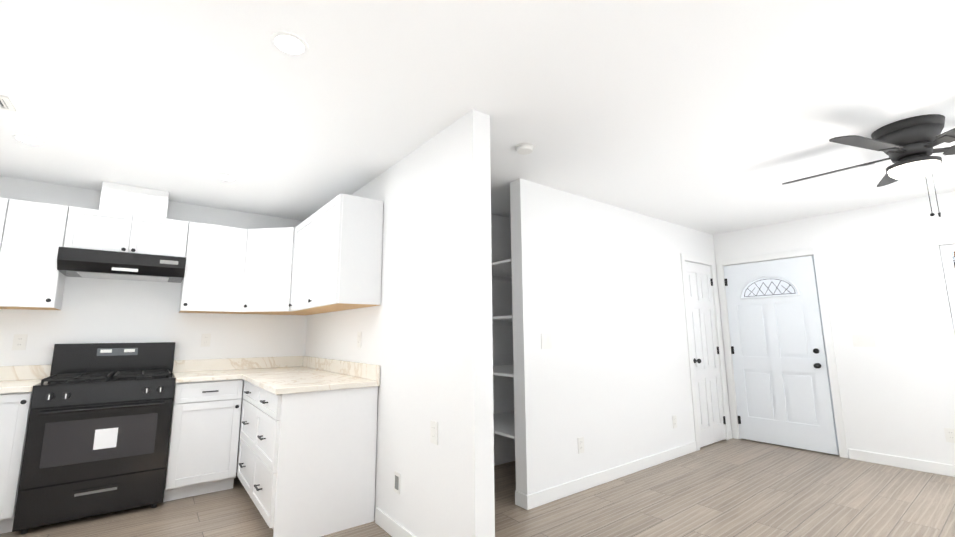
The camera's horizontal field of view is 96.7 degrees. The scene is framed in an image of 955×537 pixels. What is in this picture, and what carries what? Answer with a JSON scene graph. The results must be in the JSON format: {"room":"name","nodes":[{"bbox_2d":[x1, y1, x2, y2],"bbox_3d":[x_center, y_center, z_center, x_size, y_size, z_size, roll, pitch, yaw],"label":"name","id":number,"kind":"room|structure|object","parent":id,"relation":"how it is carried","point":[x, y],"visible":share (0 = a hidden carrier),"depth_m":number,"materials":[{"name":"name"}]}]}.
{"room":"kitchen","nodes":[
{"label":"kitchen","id":0,"kind":"room"},
{"bbox_2d":[0,176,306,372],"bbox_3d":[-1.282,0.772,4.919,7.350,2.450,0.120,6,-11,-37],"label":"wall","id":1,"kind":"structure","parent":0,"point":[96,310],"depth_m":3.65,"materials":[{"name":"paint"}]},
{"bbox_2d":[0,198,23,308],"bbox_3d":[-3.546,-0.113,3.026,0.370,0.770,0.326,6,-11,-37],"label":"upper cabinet","id":2,"kind":"object","parent":1,"relation":"attached to","point":[9,208],"depth_m":3.00,"materials":[{"name":"white wood"}]},
{"bbox_2d":[12,334,27,349],"bbox_3d":[-3.450,0.556,3.199,0.072,0.118,0.008,6,-11,-37],"label":"outlet","id":3,"kind":"object","parent":1,"relation":"attached to","point":[19,341],"visible":1,"depth_m":3.20,"materials":[{"name":"white plastic"}]},
{"bbox_2d":[4,201,71,309],"bbox_3d":[-3.344,-0.091,3.178,0.369,0.770,0.326,6,-11,-37],"label":"upper cabinet","id":4,"kind":"object","parent":1,"relation":"attached to","point":[34,236],"depth_m":3.09,"materials":[{"name":"white wood"}]},
{"bbox_2d":[64,207,191,261],"bbox_3d":[-2.896,-0.254,3.550,0.756,0.340,0.326,6,-11,-37],"label":"upper cabinet","id":5,"kind":"object","parent":1,"relation":"attached to","point":[93,229],"depth_m":3.41,"materials":[{"name":"white wood"}]},
{"bbox_2d":[57,247,185,282],"bbox_3d":[-2.842,-0.010,3.442,0.756,0.167,0.498,6,-11,-37],"label":"under-cabinet range hood","id":6,"kind":"object","parent":5,"relation":"attached to","point":[84,263],"visible":1,"depth_m":3.26,"materials":[{"name":"black metal"}]},
{"bbox_2d":[99,181,168,218],"bbox_3d":[-2.901,-0.539,3.605,0.430,0.235,0.308,6,-11,-37],"label":"duct","id":7,"kind":"object","parent":5,"relation":"on","point":[125,199],"visible":0.79,"depth_m":3.48,"materials":[{"name":"paint"}]},
{"bbox_2d":[178,222,231,313],"bbox_3d":[-2.467,0.006,3.840,0.314,0.770,0.326,6,-11,-37],"label":"upper cabinet","id":8,"kind":"object","parent":1,"relation":"attached to","point":[204,284],"depth_m":3.72,"materials":[{"name":"white wood"}]},
{"bbox_2d":[201,334,210,346],"bbox_3d":[-2.504,0.660,3.912,0.072,0.118,0.008,6,-11,-37],"label":"outlet","id":9,"kind":"object","parent":1,"relation":"attached to","point":[205,340],"visible":1,"depth_m":3.91,"materials":[{"name":"white plastic"}]},
{"bbox_2d":[237,227,325,314],"bbox_3d":[-1.866,0.042,4.083,0.657,0.774,0.661,6,-11,-37],"label":"upper cabinet","id":10,"kind":"object","parent":1,"relation":"attached to","point":[268,274],"visible":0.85,"depth_m":3.86,"materials":[{"name":"white wood"}]},
{"bbox_2d":[305,109,494,536],"bbox_3d":[-0.860,0.524,3.337,0.120,2.450,2.940,6,-11,-37],"label":"wall","id":11,"kind":"structure","parent":0,"point":[425,327],"depth_m":2.45,"materials":[{"name":"paint"}]},
{"bbox_2d":[289,194,382,312],"bbox_3d":[-1.190,-0.060,3.458,0.349,0.774,1.163,6,-11,-37],"label":"upper cabinet","id":12,"kind":"object","parent":11,"relation":"attached to","point":[337,265],"visible":1,"depth_m":3.06,"materials":[{"name":"white wood"}]},
{"bbox_2d":[357,332,361,347],"bbox_3d":[-0.923,0.556,3.308,0.008,0.118,0.072,6,-11,-37],"label":"outlet","id":13,"kind":"object","parent":11,"relation":"attached to","point":[359,334],"visible":1,"depth_m":3.30,"materials":[{"name":"white plastic"}]},
{"bbox_2d":[375,507,415,536],"bbox_3d":[-0.332,1.566,2.391,0.033,0.095,1.101,6,-11,-37],"label":"baseboard","id":14,"kind":"structure","parent":11,"relation":"attached to","point":[389,525],"depth_m":2.64,"materials":[{"name":"paint"}]},
{"bbox_2d":[394,471,399,493],"bbox_3d":[-0.499,1.329,2.633,0.007,0.118,0.072,6,-11,-37],"label":"outlet","id":15,"kind":"object","parent":11,"relation":"attached to","point":[396,482],"visible":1,"depth_m":2.63,"materials":[{"name":"white plastic"}]},
{"bbox_2d":[430,420,437,444],"bbox_3d":[-0.241,0.909,2.352,0.008,0.118,0.072,6,-11,-37],"label":"outlet","id":16,"kind":"object","parent":11,"relation":"attached to","point":[433,432],"visible":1,"depth_m":2.35,"materials":[{"name":"white plastic"}]},
{"bbox_2d":[0,438,954,536],"bbox_3d":[0.702,1.602,2.166,7.450,0.060,6.740,6,-11,-37],"label":"floor","id":17,"kind":"structure","parent":0,"point":[732,487],"depth_m":3.03,"materials":[{"name":"laminate"}]},
{"bbox_2d":[0,391,32,533],"bbox_3d":[-3.223,1.262,2.847,0.328,0.873,0.648,6,-11,-37],"label":"base cabinet","id":18,"kind":"object","parent":17,"relation":"on","point":[14,412],"visible":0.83,"depth_m":2.69,"materials":[{"name":"white wood"}]},
{"bbox_2d":[12,342,175,533],"bbox_3d":[-2.760,1.155,3.162,0.760,1.175,0.728,6,-11,-37],"label":"gas range","id":19,"kind":"object","parent":17,"relation":"on","point":[98,431],"visible":0.98,"depth_m":2.93,"materials":[{"name":"black metal"}]},
{"bbox_2d":[163,379,242,501],"bbox_3d":[-2.296,1.363,3.541,0.460,0.873,0.656,6,-11,-37],"label":"base cabinet","id":20,"kind":"object","parent":17,"relation":"on","point":[203,441],"visible":0.96,"depth_m":3.31,"materials":[{"name":"white wood"}]},
{"bbox_2d":[236,380,255,492],"bbox_3d":[-1.502,1.339,3.420,0.642,0.872,0.597,6,-11,-37],"label":"base cabinet","id":21,"kind":"object","parent":17,"relation":"on","point":[244,455],"depth_m":3.28,"materials":[{"name":"white wood"}]},
{"bbox_2d":[248,386,377,536],"bbox_3d":[-1.134,1.263,2.943,0.642,0.872,0.619,6,-11,-37],"label":"base cabinet","id":22,"kind":"object","parent":17,"relation":"on","point":[306,464],"depth_m":2.69,"materials":[{"name":"white wood"}]},
{"bbox_3d":[-3.010,1.097,1.790,0.662,0.873,2.607,6,-11,-37],"label":"base cabinet","id":23,"kind":"object","parent":17,"relation":"on","visible":0},
{"bbox_2d":[0,365,51,393],"bbox_3d":[-3.212,0.758,2.924,0.313,0.141,0.671,6,-11,-37],"label":"countertop","id":24,"kind":"structure","parent":23,"relation":"on","point":[13,379],"depth_m":3.13,"materials":[{"name":"beige stone"}]},
{"bbox_2d":[173,358,239,382],"bbox_3d":[-2.317,0.858,3.609,0.423,0.141,0.654,6,-11,-37],"label":"countertop","id":25,"kind":"structure","parent":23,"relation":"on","point":[198,370],"depth_m":3.77,"materials":[{"name":"beige stone"}]},
{"bbox_2d":[236,356,379,394],"bbox_3d":[-1.512,0.832,3.473,0.690,0.141,1.851,6,-11,-37],"label":"countertop","id":26,"kind":"structure","parent":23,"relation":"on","point":[286,375],"depth_m":3.31,"materials":[{"name":"beige stone"}]},
{"bbox_2d":[0,0,954,234],"bbox_3d":[0.685,-0.908,2.555,7.350,0.120,6.640,6,-11,-37],"label":"ceiling","id":27,"kind":"structure","parent":0,"point":[713,117],"depth_m":2.20,"materials":[{"name":"paint"}]},
{"bbox_2d":[0,95,15,111],"bbox_3d":[-2.598,-0.882,2.144,0.340,0.012,0.170,6,-11,-37],"label":"ceiling vent","id":28,"kind":"object","parent":27,"relation":"in","point":[6,103],"visible":0.98,"depth_m":2.24,"materials":[{"name":"white metal"}]},
{"bbox_2d":[12,134,45,144],"bbox_3d":[-2.800,-0.805,2.651,0.150,0.006,0.150,6,-11,-37],"label":"recessed light","id":29,"kind":"object","parent":27,"relation":"in","point":[29,139],"visible":1,"depth_m":2.64,"materials":[{"name":"paint"}]},
{"bbox_2d":[270,32,308,55],"bbox_3d":[-0.797,-0.951,1.801,0.150,0.006,0.150,6,-11,-37],"label":"recessed light","id":30,"kind":"object","parent":27,"relation":"in","point":[289,43],"visible":1,"depth_m":1.79,"materials":[{"name":"paint"}]},
{"bbox_2d":[515,143,533,154],"bbox_3d":[0.311,-0.789,2.808,0.130,0.032,0.130,6,-11,-37],"label":"smoke detector","id":31,"kind":"object","parent":27,"relation":"attached to","point":[524,148],"visible":1,"depth_m":2.77,"materials":[{"name":"white plastic"}]},
{"bbox_2d":[782,114,954,216],"bbox_3d":[2.574,-0.561,2.576,1.264,0.581,1.210,6,-11,-37],"label":"ceiling fan","id":32,"kind":"object","parent":27,"relation":"hanging from","point":[906,145],"visible":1,"depth_m":2.47,"materials":[{"name":"black metal"}]},
{"bbox_2d":[491,214,514,465],"bbox_3d":[0.079,0.653,4.206,0.820,2.450,0.120,6,-11,-37],"label":"wall","id":33,"kind":"structure","parent":0,"point":[503,402],"depth_m":4.26,"materials":[{"name":"paint"}]},
{"bbox_2d":[510,179,730,494],"bbox_3d":[1.631,0.646,4.233,3.320,2.450,0.120,6,-11,-37],"label":"wall","id":34,"kind":"structure","parent":0,"point":[597,289],"depth_m":3.70,"materials":[{"name":"paint"}]},
{"bbox_2d":[541,333,551,348],"bbox_3d":[0.541,0.568,3.322,0.115,0.118,0.009,6,-11,-37],"label":"light switch","id":35,"kind":"object","parent":34,"relation":"attached to","point":[546,340],"visible":1,"depth_m":3.32,"materials":[{"name":"white plastic"}]},
{"bbox_2d":[577,437,583,453],"bbox_3d":[0.833,1.420,3.412,0.072,0.118,0.008,6,-11,-37],"label":"outlet","id":36,"kind":"object","parent":34,"relation":"attached to","point":[580,444],"visible":1,"depth_m":3.41,"materials":[{"name":"white plastic"}]},
{"bbox_2d":[519,441,696,509],"bbox_3d":[1.316,1.764,3.745,2.453,0.095,0.043,6,-11,-37],"label":"baseboard","id":37,"kind":"structure","parent":34,"relation":"attached to","point":[533,500],"depth_m":3.48,"materials":[{"name":"paint"}]},
{"bbox_2d":[672,415,676,427],"bbox_3d":[1.994,1.548,4.287,0.072,0.118,0.008,6,-11,-37],"label":"outlet","id":38,"kind":"object","parent":34,"relation":"attached to","point":[674,418],"visible":1,"depth_m":4.28,"materials":[{"name":"white plastic"}]},
{"bbox_2d":[680,253,729,450],"bbox_3d":[2.579,0.916,4.913,0.794,2.112,0.134,6,-11,-37],"label":"door frame","id":39,"kind":"structure","parent":34,"relation":"attached to","point":[695,259],"depth_m":4.91,"materials":[{"name":"paint"}]},
{"bbox_2d":[685,261,725,447],"bbox_3d":[2.620,0.940,4.855,0.650,2.023,0.106,6,-11,-37],"label":"closet door","id":40,"kind":"structure","parent":34,"relation":"in","point":[708,391],"depth_m":4.87,"materials":[{"name":"paint"}]},
{"bbox_2d":[713,191,954,464],"bbox_3d":[3.569,0.679,4.527,0.120,2.450,6.640,6,-11,-37],"label":"wall","id":41,"kind":"structure","parent":0,"point":[885,280],"depth_m":4.02,"materials":[{"name":"paint"}]},
{"bbox_2d":[723,256,838,454],"bbox_3d":[3.304,0.915,4.727,0.115,2.023,0.895,6,-11,-37],"label":"front door","id":42,"kind":"structure","parent":41,"relation":"in","point":[781,378],"depth_m":4.69,"materials":[{"name":"paint"}]},
{"bbox_2d":[716,247,848,457],"bbox_3d":[3.357,0.888,4.766,0.134,2.112,1.049,6,-11,-37],"label":"door frame","id":43,"kind":"structure","parent":41,"relation":"attached to","point":[831,362],"depth_m":4.57,"materials":[{"name":"paint"}]},
{"bbox_2d":[848,448,954,476],"bbox_3d":[4.541,1.625,2.987,0.013,0.095,2.980,6,-11,-37],"label":"baseboard","id":44,"kind":"structure","parent":41,"relation":"attached to","point":[890,460],"depth_m":3.85,"materials":[{"name":"paint"}]},
{"bbox_2d":[940,244,954,329],"bbox_3d":[4.636,0.272,3.187,0.070,1.144,1.454,6,-11,-37],"label":"living room window","id":45,"kind":"structure","parent":41,"relation":"in","point":[947,260],"depth_m":3.76,"materials":[{"name":"plastic"}]},
{"bbox_2d":[944,428,954,442],"bbox_3d":[4.069,1.434,3.646,0.008,0.118,0.072,6,-11,-37],"label":"outlet","id":46,"kind":"object","parent":41,"relation":"attached to","point":[949,434],"visible":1,"depth_m":3.65,"materials":[{"name":"white plastic"}]},
{"bbox_3d":[0.308,0.724,4.677,0.120,2.450,2.200,6,-11,-37],"label":"wall","id":47,"kind":"structure","parent":0,"visible":0},
{"bbox_2d":[492,259,514,438],"bbox_3d":[0.356,0.704,3.831,0.816,1.410,0.788,6,-11,-37],"label":"shelf","id":48,"kind":"object","parent":47,"relation":"attached to","point":[504,423],"visible":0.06,"depth_m":3.71,"materials":[{"name":"white wood"}]}
]}

